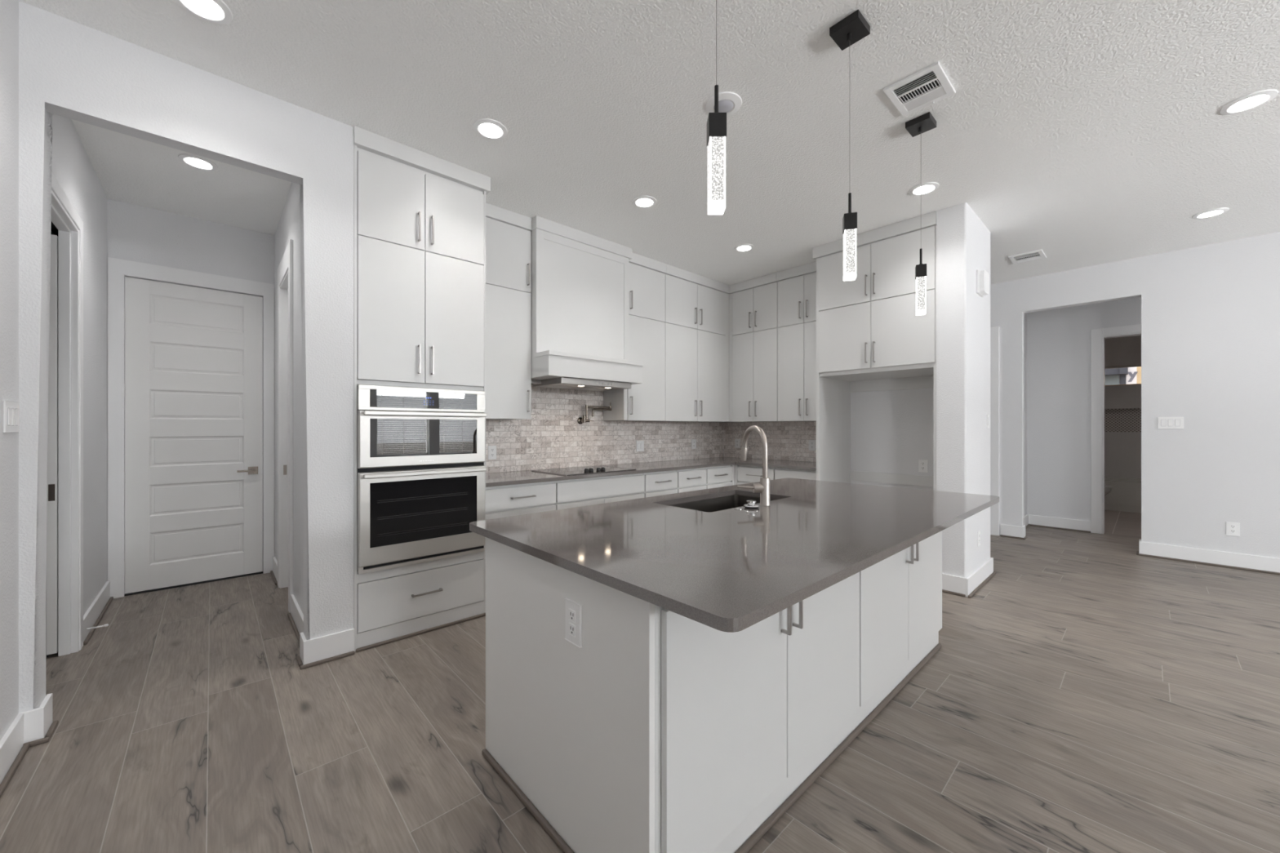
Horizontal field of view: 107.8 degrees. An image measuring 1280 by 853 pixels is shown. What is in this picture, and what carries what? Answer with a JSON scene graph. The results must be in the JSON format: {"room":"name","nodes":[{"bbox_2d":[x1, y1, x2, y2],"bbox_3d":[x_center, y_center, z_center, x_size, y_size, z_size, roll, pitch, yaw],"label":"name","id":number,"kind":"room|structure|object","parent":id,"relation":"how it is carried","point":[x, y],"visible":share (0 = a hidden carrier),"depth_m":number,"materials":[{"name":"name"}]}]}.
{"room":"kitchen","nodes":[
{"label":"kitchen","id":0,"kind":"room"},
{"bbox_2d":[0,0,107,740],"bbox_3d":[-0.180,-0.219,-0.769,0.145,3.050,11.610,0,0,-43],"label":"wall","id":1,"kind":"structure","parent":0,"point":[9,9],"depth_m":1.90,"materials":[{"name":"paint"}]},
{"bbox_2d":[2,400,19,432],"bbox_3d":[-2.456,-0.042,1.825,0.013,0.120,0.176,0,0,-43],"label":"light switch","id":2,"kind":"object","parent":1,"relation":"attached to","point":[11,409],"visible":1,"depth_m":1.81,"materials":[{"name":"white plastic"}]},
{"bbox_2d":[0,713,23,784],"bbox_3d":[0.643,1.235,-1.546,0.016,0.142,9.352,0,0,-43],"label":"baseboard","id":3,"kind":"structure","parent":1,"relation":"attached to","point":[11,743],"depth_m":1.79,"materials":[{"name":"paint"}]},
{"bbox_2d":[0,742,29,797],"bbox_3d":[0.655,1.296,-1.535,0.017,0.019,9.352,0,0,-43],"label":"trim","id":4,"kind":"structure","parent":1,"relation":"attached to","point":[22,753],"depth_m":1.76,"materials":[{"name":"brown wood"}]},
{"bbox_2d":[45,172,83,657],"bbox_3d":[-3.286,0.038,2.627,0.160,2.535,1.805,0,0,-43],"label":"door","id":5,"kind":"structure","parent":1,"relation":"in","point":[64,506],"depth_m":2.68,"materials":[{"name":"paint"}]},
{"bbox_2d":[83,581,110,641],"bbox_3d":[-3.686,1.235,3.163,0.016,0.142,1.025,0,0,-43],"label":"baseboard","id":6,"kind":"structure","parent":1,"relation":"attached to","point":[91,616],"depth_m":3.11,"materials":[{"name":"paint"}]},
{"bbox_2d":[87,623,108,629],"bbox_3d":[-3.393,1.248,2.920,0.090,0.016,0.016,0,0,-43],"label":"door stop","id":7,"kind":"object","parent":1,"relation":"attached to","point":[106,624],"visible":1,"depth_m":2.92,"materials":[{"name":"white plastic"}]},
{"bbox_2d":[83,596,113,644],"bbox_3d":[-3.674,1.296,3.174,0.017,0.019,1.025,0,0,-43],"label":"trim","id":8,"kind":"structure","parent":1,"relation":"attached to","point":[90,634],"depth_m":3.10,"materials":[{"name":"brown wood"}]},
{"bbox_2d":[18,0,353,712],"bbox_3d":[-2.143,-0.219,2.355,1.187,3.050,0.132,0,0,-43],"label":"wall","id":9,"kind":"structure","parent":0,"point":[68,68],"depth_m":2.26,"materials":[{"name":"paint"}]},
{"bbox_2d":[18,628,354,743],"bbox_3d":[-2.137,1.235,2.349,1.187,0.142,0.148,0,0,-43],"label":"baseboard","id":10,"kind":"structure","parent":9,"relation":"attached to","point":[37,722],"depth_m":2.55,"materials":[{"name":"paint"}]},
{"bbox_2d":[22,651,355,746],"bbox_3d":[-2.132,1.296,2.343,1.187,0.019,0.165,0,0,-43],"label":"trim","id":11,"kind":"structure","parent":9,"relation":"attached to","point":[55,723],"depth_m":2.53,"materials":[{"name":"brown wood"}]},
{"bbox_2d":[107,198,274,284],"bbox_3d":[-3.733,-0.219,3.931,1.265,3.050,0.120,0,0,-43],"label":"wall","id":12,"kind":"structure","parent":0,"point":[135,233],"depth_m":3.85,"materials":[{"name":"paint"}]},
{"bbox_2d":[107,257,274,598],"bbox_3d":[-3.715,0.006,3.926,0.999,2.600,0.172,0,0,-43],"label":"door","id":13,"kind":"structure","parent":12,"relation":"in","point":[191,353],"depth_m":3.85,"materials":[{"name":"paint"}]},
{"bbox_2d":[274,182,303,614],"bbox_3d":[-2.557,-0.219,3.497,0.120,3.050,2.109,0,0,-43],"label":"wall","id":14,"kind":"structure","parent":0,"point":[288,228],"depth_m":3.16,"materials":[{"name":"paint"}]},
{"bbox_2d":[270,570,299,644],"bbox_3d":[-2.611,1.296,3.431,0.017,0.019,2.083,0,0,-43],"label":"trim","id":15,"kind":"structure","parent":14,"relation":"attached to","point":[295,630],"depth_m":3.10,"materials":[{"name":"brown wood"}]},
{"bbox_2d":[277,239,293,613],"bbox_3d":[-2.669,-0.004,3.604,0.140,2.620,0.840,0,0,-43],"label":"door","id":16,"kind":"structure","parent":14,"relation":"in","point":[285,269],"depth_m":3.80,"materials":[{"name":"paint"}]},
{"bbox_2d":[272,556,303,633],"bbox_3d":[-2.599,1.235,3.442,0.016,0.142,2.083,0,0,-43],"label":"baseboard","id":17,"kind":"structure","parent":14,"relation":"attached to","point":[296,613],"depth_m":3.07,"materials":[{"name":"paint"}]},
{"bbox_2d":[485,418,685,466],"bbox_3d":[0.192,-0.219,5.456,6.579,3.050,0.120,0,0,-43],"label":"wall","id":18,"kind":"structure","parent":0,"point":[486,419],"depth_m":4.97,"materials":[{"name":"paint"}]},
{"bbox_2d":[485,202,532,419],"bbox_3d":[-1.214,-0.906,3.823,0.562,1.673,0.364,0,0,-43],"label":"upper cabinet","id":19,"kind":"object","parent":18,"relation":"attached to","point":[508,233],"visible":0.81,"depth_m":3.76,"materials":[{"name":"paint"}]},
{"bbox_2d":[530,215,643,391],"bbox_3d":[-0.541,-1.053,4.277,1.055,1.380,0.606,0,0,-43],"label":"range hood","id":20,"kind":"object","parent":18,"relation":"attached to","point":[580,279],"visible":0.94,"depth_m":4.10,"materials":[{"name":"paint"}]},
{"bbox_2d":[485,384,724,473],"bbox_3d":[-0.218,-0.016,4.993,3.614,0.816,0.008,0,0,-43],"label":"tiled wall","id":21,"kind":"structure","parent":18,"relation":"attached to","point":[553,437],"depth_m":4.65,"materials":[{"name":"tile"}]},
{"bbox_2d":[488,445,496,459],"bbox_3d":[-1.272,0.216,4.016,0.078,0.122,0.011,0,0,-43],"label":"wall outlet","id":22,"kind":"object","parent":21,"relation":"attached to","point":[491,449],"visible":1,"depth_m":4.01,"materials":[{"name":"white plastic"}]},
{"bbox_2d":[577,402,611,424],"bbox_3d":[-0.441,-0.143,4.652,0.358,0.222,0.111,0,0,-20],"label":"pot filler","id":23,"kind":"object","parent":21,"relation":"attached to","point":[584,420],"visible":1,"depth_m":4.61,"materials":[{"name":"silver metal"}]},
{"bbox_2d":[635,440,644,451],"bbox_3d":[0.002,0.206,5.182,0.119,0.122,0.013,0,0,-43],"label":"light switch","id":24,"kind":"object","parent":21,"relation":"attached to","point":[639,444],"visible":1,"depth_m":5.18,"materials":[{"name":"white plastic"}]},
{"bbox_2d":[691,439,696,448],"bbox_3d":[0.668,0.206,5.795,0.086,0.122,0.011,0,0,-43],"label":"wall outlet","id":25,"kind":"object","parent":21,"relation":"attached to","point":[693,441],"visible":1,"depth_m":5.79,"materials":[{"name":"white plastic"}]},
{"bbox_2d":[603,252,666,421],"bbox_3d":[-0.043,-0.906,4.899,0.577,1.673,0.364,0,0,-43],"label":"upper cabinet","id":26,"kind":"object","parent":18,"relation":"attached to","point":[646,401],"visible":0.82,"depth_m":4.79,"materials":[{"name":"paint"}]},
{"bbox_2d":[665,264,728,422],"bbox_3d":[0.592,-0.906,5.481,1.141,1.673,0.364,0,0,-43],"label":"upper cabinet","id":27,"kind":"object","parent":18,"relation":"attached to","point":[697,306],"visible":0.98,"depth_m":5.31,"materials":[{"name":"paint"}]},
{"bbox_2d":[0,510,1279,852],"bbox_3d":[3.714,1.356,2.831,13.300,0.100,12.050,0,0,-43],"label":"floor","id":28,"kind":"structure","parent":0,"point":[1094,695],"depth_m":1.98,"materials":[{"name":"laminate"}]},
{"bbox_2d":[353,125,490,651],"bbox_3d":[-1.583,-0.218,3.232,0.824,3.049,0.737,0,0,-43],"label":"tall cabinet","id":29,"kind":"object","parent":28,"relation":"on","point":[420,216],"visible":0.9,"depth_m":2.92,"materials":[{"name":"paint"}]},
{"bbox_2d":[355,613,485,652],"bbox_3d":[-1.359,1.296,2.978,0.790,0.019,0.018,0,0,-43],"label":"trim","id":30,"kind":"structure","parent":29,"relation":"attached to","point":[427,630],"depth_m":2.93,"materials":[{"name":"brown wood"}]},
{"bbox_2d":[357,384,486,574],"bbox_3d":[-1.531,0.302,3.158,0.762,1.104,0.677,0,0,-43],"label":"wall oven","id":31,"kind":"object","parent":29,"relation":"in","point":[421,468],"visible":0.98,"depth_m":2.90,"materials":[{"name":"silver metal"}]},
{"bbox_2d":[485,480,555,519],"bbox_3d":[-1.086,0.864,3.735,0.599,0.884,0.663,0,0,-43],"label":"base cabinet","id":32,"kind":"object","parent":28,"relation":"on","point":[508,500],"visible":0.28,"depth_m":3.50,"materials":[{"name":"paint"}]},
{"bbox_2d":[555,473,644,510],"bbox_3d":[-0.509,0.864,4.266,0.963,0.884,0.662,0,0,-43],"label":"base cabinet","id":33,"kind":"object","parent":28,"relation":"on","point":[572,493],"visible":0.22,"depth_m":4.00,"materials":[{"name":"paint"}]},
{"bbox_2d":[485,457,816,487],"bbox_3d":[0.339,0.406,4.386,3.614,0.029,1.638,0,0,-43],"label":"countertop","id":34,"kind":"structure","parent":33,"relation":"on","point":[494,479],"depth_m":4.59,"materials":[{"name":"grey stone"}]},
{"bbox_2d":[531,465,636,475],"bbox_3d":[-0.502,0.373,4.252,0.772,0.037,0.555,0,0,-43],"label":"cooktop","id":35,"kind":"object","parent":34,"relation":"in","point":[590,469],"visible":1,"depth_m":4.18,"materials":[{"name":"black glass"}]},
{"bbox_2d":[643,470,677,497],"bbox_3d":[0.015,0.864,4.746,0.450,0.884,0.663,0,0,-43],"label":"base cabinet","id":36,"kind":"object","parent":28,"relation":"on","point":[663,482],"visible":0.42,"depth_m":4.51,"materials":[{"name":"paint"}]},
{"bbox_2d":[676,467,706,493],"bbox_3d":[0.348,0.864,5.051,0.446,0.884,0.663,0,0,-43],"label":"base cabinet","id":37,"kind":"object","parent":28,"relation":"on","point":[691,479],"visible":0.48,"depth_m":4.82,"materials":[{"name":"paint"}]},
{"bbox_2d":[485,530,942,852],"bbox_3d":[0.600,0.864,2.310,2.388,0.884,1.008,0,0,-43],"label":"kitchen island","id":38,"kind":"object","parent":28,"relation":"on","point":[666,731],"visible":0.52,"depth_m":1.47,"materials":[{"name":"paint"}]},
{"bbox_2d":[564,598,582,648],"bbox_3d":[-0.202,0.590,1.413,0.011,0.124,0.084,0,0,-43],"label":"wall outlet","id":39,"kind":"object","parent":38,"relation":"attached to","point":[573,609],"visible":1,"depth_m":1.40,"materials":[{"name":"white plastic"}]},
{"bbox_2d":[568,622,575,637],"bbox_3d":[-0.205,0.612,1.411,0.004,0.033,0.034,0,0,-43],"label":"receptacle","id":40,"kind":"object","parent":39,"relation":"attached to","point":[571,625],"depth_m":1.41,"materials":[{"name":"white plastic"}]},
{"bbox_2d":[568,608,575,622],"bbox_3d":[-0.205,0.569,1.411,0.004,0.033,0.034,0,0,-43],"label":"receptacle","id":41,"kind":"object","parent":39,"relation":"attached to","point":[571,611],"depth_m":1.41,"materials":[{"name":"white plastic"}]},
{"bbox_2d":[481,643,942,852],"bbox_3d":[0.581,1.295,2.318,2.406,0.022,0.970,0,0,-43],"label":"toe kick","id":42,"kind":"structure","parent":38,"relation":"attached to","point":[770,822],"depth_m":1.68,"materials":[{"name":"brown wood"}]},
{"bbox_2d":[469,478,999,632],"bbox_3d":[0.670,0.406,2.293,2.537,0.029,1.333,0,0,-43],"label":"island countertop","id":43,"kind":"structure","parent":38,"relation":"on","point":[731,570],"depth_m":1.66,"materials":[{"name":"grey stone"}]},
{"bbox_2d":[669,494,775,512],"bbox_3d":[0.462,0.536,2.539,0.765,0.230,0.417,0,0,-43],"label":"sink","id":44,"kind":"object","parent":43,"relation":"in","point":[714,504],"visible":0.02,"depth_m":2.82,"materials":[{"name":"metal"}]},
{"bbox_2d":[743,500,759,508],"bbox_3d":[0.544,0.373,2.277,0.074,0.036,0.074,0,0,-43],"label":"stopper","id":45,"kind":"object","parent":43,"relation":"on","point":[751,504],"visible":1,"depth_m":2.26,"materials":[{"name":"silver metal"}]},
{"bbox_2d":[737,425,770,506],"bbox_3d":[0.600,0.190,2.443,0.162,0.403,0.226,0,0,17],"label":"kitchen faucet","id":46,"kind":"object","parent":43,"relation":"on","point":[763,487],"visible":1,"depth_m":2.35,"materials":[{"name":"silver metal"}]},
{"bbox_2d":[705,464,737,488],"bbox_3d":[0.702,0.864,5.373,0.501,0.884,0.667,0,0,-43],"label":"base cabinet","id":47,"kind":"object","parent":28,"relation":"on","point":[717,476],"depth_m":5.15,"materials":[{"name":"paint"}]},
{"bbox_2d":[737,465,775,484],"bbox_3d":[1.480,0.864,5.312,0.672,0.884,0.472,0,0,-43],"label":"base cabinet","id":48,"kind":"object","parent":28,"relation":"on","point":[745,473],"visible":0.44,"depth_m":5.14,"materials":[{"name":"paint"}]},
{"bbox_2d":[774,467,816,479],"bbox_3d":[1.808,0.864,4.955,0.672,0.884,0.488,0,0,-43],"label":"base cabinet","id":49,"kind":"object","parent":28,"relation":"on","point":[780,473],"visible":0.05,"depth_m":4.77,"materials":[{"name":"paint"}]},
{"bbox_2d":[813,211,936,490],"bbox_3d":[2.293,-0.218,4.382,0.752,3.049,1.043,0,0,-43],"label":"tall cabinet","id":50,"kind":"object","parent":28,"relation":"on","point":[870,335],"visible":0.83,"depth_m":4.21,"materials":[{"name":"paint"}]},
{"bbox_2d":[1104,484,1112,495],"bbox_3d":[6.855,0.926,7.247,0.440,0.760,0.680,0,0,-43],"label":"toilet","id":51,"kind":"object","parent":28,"relation":"on","point":[1107,488],"visible":0.12,"depth_m":6.97,"materials":[{"name":"white ceramic"}]},
{"bbox_2d":[1104,476,1141,513],"bbox_3d":[8.051,1.071,7.184,0.739,0.470,2.390,0,0,-43],"label":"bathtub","id":52,"kind":"object","parent":28,"relation":"on","point":[1125,495],"visible":0.02,"depth_m":7.25,"materials":[{"name":"ceramic"}]},
{"bbox_2d":[18,0,1279,293],"bbox_3d":[3.767,-1.819,2.846,13.400,0.150,12.100,0,0,-43],"label":"ceiling","id":53,"kind":"structure","parent":0,"point":[1082,133],"depth_m":2.54,"materials":[{"name":"white paint"}]},
{"bbox_2d":[177,153,217,170],"bbox_3d":[-2.901,-1.738,3.065,0.192,0.010,0.192,0,0,-43],"label":"recessed light","id":54,"kind":"object","parent":53,"relation":"in","point":[194,161],"visible":1,"depth_m":3.05,"materials":[{"name":"white plastic"}]},
{"bbox_2d":[184,157,211,168],"bbox_3d":[-2.901,-1.736,3.065,0.128,0.001,0.128,0,0,-43],"label":"diffuser","id":55,"kind":"object","parent":54,"relation":"attached to","point":[197,162],"depth_m":3.06,"materials":[{"name":"white plastic"}]},
{"bbox_2d":[175,0,232,24],"bbox_3d":[-1.800,-1.738,1.917,0.192,0.010,0.192,0,0,-43],"label":"recessed light","id":56,"kind":"object","parent":53,"relation":"in","point":[216,11],"visible":1,"depth_m":1.94,"materials":[{"name":"white plastic"}]},
{"bbox_2d":[182,0,222,18],"bbox_3d":[-1.800,-1.736,1.917,0.128,0.001,0.128,0,0,-43],"label":"diffuser","id":57,"kind":"object","parent":56,"relation":"attached to","point":[205,9],"depth_m":1.93,"materials":[{"name":"white plastic"}]},
{"bbox_2d":[473,118,507,139],"bbox_3d":[-0.874,-1.738,2.727,0.192,0.010,0.192,0,0,-43],"label":"recessed light","id":58,"kind":"object","parent":53,"relation":"in","point":[491,129],"visible":1,"depth_m":2.72,"materials":[{"name":"white plastic"}]},
{"bbox_2d":[479,123,502,137],"bbox_3d":[-0.874,-1.736,2.727,0.128,0.001,0.128,0,0,-43],"label":"diffuser","id":59,"kind":"object","parent":58,"relation":"attached to","point":[486,130],"depth_m":2.72,"materials":[{"name":"white plastic"}]},
{"bbox_2d":[631,195,657,208],"bbox_3d":[0.034,-1.738,3.601,0.192,0.010,0.192,0,0,-43],"label":"recessed light","id":60,"kind":"object","parent":53,"relation":"in","point":[644,201],"visible":1,"depth_m":3.59,"materials":[{"name":"white plastic"}]},
{"bbox_2d":[635,198,653,206],"bbox_3d":[0.034,-1.736,3.601,0.128,0.001,0.128,0,0,-43],"label":"diffuser","id":61,"kind":"object","parent":60,"relation":"attached to","point":[639,202],"depth_m":3.59,"materials":[{"name":"white plastic"}]},
{"bbox_2d":[706,0,726,214],"bbox_3d":[0.228,-1.195,1.393,0.124,1.098,0.124,0,0,-43],"label":"pendant light","id":62,"kind":"object","parent":53,"relation":"hanging from","point":[716,122],"visible":1,"depth_m":1.37,"materials":[{"name":"clear glass"}]},
{"bbox_2d":[705,91,742,116],"bbox_3d":[0.451,-1.732,2.518,0.194,0.024,0.194,0,0,-43],"label":"ceiling sensor","id":63,"kind":"object","parent":53,"relation":"attached to","point":[729,102],"visible":0.76,"depth_m":2.49,"materials":[{"name":"white plastic"}]},
{"bbox_2d":[733,244,754,251],"bbox_3d":[1.008,-1.738,4.522,0.192,0.010,0.192,0,0,-43],"label":"recessed light","id":64,"kind":"object","parent":53,"relation":"in","point":[741,247],"visible":1,"depth_m":4.50,"materials":[{"name":"white plastic"}]},
{"bbox_2d":[737,245,751,250],"bbox_3d":[1.008,-1.736,4.522,0.128,0.001,0.128,0,0,-43],"label":"diffuser","id":65,"kind":"object","parent":64,"relation":"attached to","point":[739,247],"depth_m":4.50,"materials":[{"name":"white"}]},
{"bbox_2d":[829,8,870,280],"bbox_3d":[0.913,-1.195,2.031,0.124,1.098,0.124,0,0,-43],"label":"pendant light","id":66,"kind":"object","parent":53,"relation":"hanging from","point":[853,28],"visible":1,"depth_m":2.01,"materials":[{"name":"clear glass"}]},
{"bbox_2d":[883,61,955,116],"bbox_3d":[1.443,-1.732,2.410,0.295,0.022,0.250,0,0,-43],"label":"ceiling vent","id":67,"kind":"object","parent":53,"relation":"in","point":[931,84],"visible":1,"depth_m":2.40,"materials":[{"name":"white plastic"}]},
{"bbox_2d":[905,111,936,315],"bbox_3d":[1.602,-1.195,2.662,0.124,1.098,0.124,0,0,-43],"label":"pendant light","id":68,"kind":"object","parent":53,"relation":"hanging from","point":[921,124],"visible":1,"depth_m":2.64,"materials":[{"name":"clear glass"}]},
{"bbox_2d":[908,182,939,195],"bbox_3d":[2.071,-1.738,3.407,0.192,0.010,0.192,0,0,-43],"label":"recessed light","id":69,"kind":"object","parent":53,"relation":"in","point":[923,188],"visible":1,"depth_m":3.39,"materials":[{"name":"white plastic"}]},
{"bbox_2d":[913,185,933,194],"bbox_3d":[2.071,-1.736,3.407,0.128,0.001,0.128,0,0,-43],"label":"diffuser","id":70,"kind":"object","parent":69,"relation":"attached to","point":[921,189],"depth_m":3.41,"materials":[{"name":"white"}]},
{"bbox_2d":[1008,248,1046,264],"bbox_3d":[3.952,-1.732,4.760,0.310,0.022,0.260,0,0,-43],"label":"ceiling vent","id":71,"kind":"object","parent":53,"relation":"in","point":[1038,254],"visible":1,"depth_m":4.75,"materials":[{"name":"white plastic"}]},
{"bbox_2d":[1192,207,1229,218],"bbox_3d":[4.636,-1.738,3.793,0.192,0.010,0.192,0,0,-43],"label":"recessed light","id":72,"kind":"object","parent":53,"relation":"in","point":[1212,212],"visible":1,"depth_m":3.78,"materials":[{"name":"white plastic"}]},
{"bbox_2d":[1198,210,1222,217],"bbox_3d":[4.636,-1.736,3.793,0.128,0.001,0.128,0,0,-43],"label":"diffuser","id":73,"kind":"object","parent":72,"relation":"attached to","point":[1210,213],"depth_m":3.78,"materials":[{"name":"white"}]},
{"bbox_2d":[1219,88,1278,115],"bbox_3d":[3.257,-1.738,2.500,0.192,0.010,0.192,0,0,-43],"label":"recessed light","id":74,"kind":"object","parent":53,"relation":"in","point":[1254,100],"visible":1,"depth_m":2.49,"materials":[{"name":"white plastic"}]},
{"bbox_2d":[1228,94,1267,111],"bbox_3d":[3.257,-1.736,2.500,0.128,0.001,0.128,0,0,-43],"label":"diffuser","id":75,"kind":"object","parent":74,"relation":"attached to","point":[1247,103],"depth_m":2.50,"materials":[{"name":"white"}]},
{"bbox_2d":[730,202,990,577],"bbox_3d":[1.857,-0.219,4.950,0.830,3.050,2.877,0,0,-43],"label":"wall","id":76,"kind":"structure","parent":0,"point":[891,430],"depth_m":3.76,"materials":[{"name":"paint"}]},
{"bbox_2d":[728,272,777,422],"bbox_3d":[1.429,-0.906,5.598,0.364,1.673,0.664,0,0,-43],"label":"upper cabinet","id":77,"kind":"object","parent":76,"relation":"attached to","point":[753,303],"visible":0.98,"depth_m":5.48,"materials":[{"name":"paint"}]},
{"bbox_2d":[724,421,816,462],"bbox_3d":[1.670,0.161,5.614,0.008,0.462,1.646,0,0,-43],"label":"tiled wall","id":78,"kind":"structure","parent":76,"relation":"attached to","point":[788,440],"depth_m":5.63,"materials":[{"name":"tile"}]},
{"bbox_2d":[734,439,740,448],"bbox_3d":[1.264,0.206,6.045,0.011,0.118,0.084,0,0,-43],"label":"wall outlet","id":79,"kind":"object","parent":78,"relation":"attached to","point":[737,442],"visible":1,"depth_m":6.04,"materials":[{"name":"white plastic"}]},
{"bbox_2d":[808,440,815,450],"bbox_3d":[1.953,0.201,5.294,0.011,0.122,0.084,0,0,-43],"label":"wall outlet","id":80,"kind":"object","parent":78,"relation":"attached to","point":[811,442],"visible":1,"depth_m":5.29,"materials":[{"name":"white plastic"}]},
{"bbox_2d":[776,261,816,421],"bbox_3d":[1.871,-0.906,5.117,0.364,1.673,0.638,0,0,-43],"label":"upper cabinet","id":81,"kind":"object","parent":76,"relation":"attached to","point":[797,286],"visible":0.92,"depth_m":5.07,"materials":[{"name":"paint"}]},
{"bbox_2d":[918,459,927,472],"bbox_3d":[2.715,0.369,4.476,0.011,0.118,0.082,0,0,-43],"label":"wall outlet","id":82,"kind":"object","parent":76,"relation":"attached to","point":[922,464],"visible":1,"depth_m":4.47,"materials":[{"name":"white plastic"}]},
{"bbox_2d":[942,557,993,597],"bbox_3d":[1.863,1.235,4.944,0.862,0.142,2.893,0,0,-43],"label":"baseboard","id":83,"kind":"object","parent":76,"relation":"attached to","point":[966,586],"visible":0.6,"depth_m":3.69,"materials":[{"name":"paint"}]},
{"bbox_2d":[942,571,995,598],"bbox_3d":[1.868,1.296,4.938,0.896,0.019,2.910,0,0,-43],"label":"trim","id":84,"kind":"structure","parent":76,"relation":"attached to","point":[993,573],"depth_m":3.69,"materials":[{"name":"brown wood"}]},
{"bbox_2d":[977,530,980,546],"bbox_3d":[2.799,0.916,3.857,0.076,0.122,0.011,0,0,-43],"label":"wall outlet","id":85,"kind":"object","parent":76,"relation":"attached to","point":[978,531],"visible":1,"depth_m":3.85,"materials":[{"name":"white plastic"}]},
{"bbox_2d":[976,269,989,297],"bbox_3d":[2.833,-1.194,3.857,0.190,0.190,0.053,0,0,-43],"label":"door chime","id":86,"kind":"object","parent":76,"relation":"attached to","point":[982,276],"visible":1,"depth_m":3.80,"materials":[{"name":"white plastic"}]},
{"bbox_2d":[986,414,989,428],"bbox_3d":[3.046,-0.054,4.083,0.080,0.122,0.013,0,0,-43],"label":"light switch","id":87,"kind":"object","parent":76,"relation":"attached to","point":[988,415],"visible":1,"depth_m":4.07,"materials":[{"name":"white plastic"}]},
{"bbox_2d":[1023,312,1026,516],"bbox_3d":[4.849,-0.219,6.024,1.050,3.050,0.120,0,0,-43],"label":"wall","id":88,"kind":"structure","parent":0,"point":[1024,314],"depth_m":6.14,"materials":[{"name":"paint"}]},
{"bbox_2d":[1023,514,1090,531],"bbox_3d":[5.053,1.235,5.712,0.930,0.142,0.616,0,0,-43],"label":"baseboard","id":89,"kind":"structure","parent":88,"relation":"attached to","point":[1082,525],"depth_m":6.01,"materials":[{"name":"paint"}]},
{"bbox_2d":[1025,524,1090,533],"bbox_3d":[5.059,1.296,5.706,0.930,0.019,0.600,0,0,-43],"label":"trim","id":90,"kind":"structure","parent":88,"relation":"attached to","point":[1028,525],"depth_m":6.00,"materials":[{"name":"brown wood"}]},
{"bbox_2d":[1026,297,1141,520],"bbox_3d":[6.026,-0.219,5.428,0.120,3.050,2.350,0,0,-43],"label":"wall","id":91,"kind":"structure","parent":0,"point":[1059,340],"depth_m":6.00,"materials":[{"name":"paint"}]},
{"bbox_2d":[1090,324,1141,533],"bbox_3d":[5.988,0.045,5.464,0.148,2.522,1.014,0,0,-43],"label":"door frame","id":92,"kind":"structure","parent":91,"relation":"in","point":[1098,336],"depth_m":5.73,"materials":[{"name":"paint"}]},
{"bbox_2d":[1104,335,1141,479],"bbox_3d":[8.376,-0.219,7.482,0.140,3.050,2.400,0,0,-43],"label":"wall","id":93,"kind":"structure","parent":0,"point":[1122,450],"depth_m":7.76,"materials":[{"name":"grey paint"}]},
{"bbox_2d":[1104,364,1141,386],"bbox_3d":[8.170,-0.869,7.707,0.137,0.330,1.410,0,0,-43],"label":"window","id":94,"kind":"structure","parent":93,"relation":"in","point":[1129,366],"depth_m":7.80,"materials":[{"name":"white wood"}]},
{"bbox_2d":[1104,408,1141,431],"bbox_3d":[8.257,-0.119,7.678,0.050,0.390,1.750,0,0,-43],"label":"niche","id":95,"kind":"object","parent":93,"relation":"attached to","point":[1115,420],"depth_m":7.82,"materials":[{"name":"tile"}]},
{"bbox_2d":[990,231,1279,558],"bbox_3d":[6.020,-0.219,3.882,0.120,3.050,10.080,0,0,-43],"label":"wall","id":96,"kind":"structure","parent":0,"point":[1211,313],"depth_m":4.51,"materials":[{"name":"paint"}]},
{"bbox_2d":[990,326,999,535],"bbox_3d":[4.023,0.044,6.005,0.084,2.524,0.976,0,0,-43],"label":"door","id":97,"kind":"structure","parent":96,"relation":"in","point":[994,331],"depth_m":5.65,"materials":[{"name":"paint"}]},
{"bbox_2d":[1000,524,1279,572],"bbox_3d":[6.014,1.235,3.876,0.136,0.142,10.080,0,0,-43],"label":"baseboard","id":98,"kind":"structure","parent":96,"relation":"attached to","point":[1227,558],"depth_m":4.47,"materials":[{"name":"paint"}]},
{"bbox_2d":[1000,534,1279,574],"bbox_3d":[6.008,1.296,3.871,0.153,0.019,10.080,0,0,-43],"label":"trim","id":99,"kind":"structure","parent":96,"relation":"attached to","point":[1015,537],"depth_m":4.47,"materials":[{"name":"brown wood"}]},
{"bbox_2d":[1157,417,1183,428],"bbox_3d":[5.254,-0.047,4.621,0.013,0.116,0.176,0,0,-43],"label":"light switch","id":100,"kind":"object","parent":96,"relation":"attached to","point":[1162,422],"visible":1,"depth_m":4.62,"materials":[{"name":"white plastic"}]},
{"bbox_2d":[1226,521,1239,536],"bbox_3d":[5.513,0.943,4.340,0.011,0.120,0.084,0,0,-43],"label":"wall outlet","id":101,"kind":"object","parent":96,"relation":"attached to","point":[1232,528],"visible":1,"depth_m":4.34,"materials":[{"name":"white plastic"}]},
{"label":"outside","id":102,"kind":"structure","parent":0,"visible":0},
{"bbox_3d":[11.052,1.566,10.142,90.000,0.280,80.000,0,0,-43],"label":"ground","id":103,"kind":"structure","parent":102,"visible":0},
{"bbox_2d":[1104,366,1141,385],"bbox_3d":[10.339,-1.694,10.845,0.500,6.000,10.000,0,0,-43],"label":"house","id":104,"kind":"structure","parent":103,"relation":"on","point":[1124,375],"depth_m":10.36,"materials":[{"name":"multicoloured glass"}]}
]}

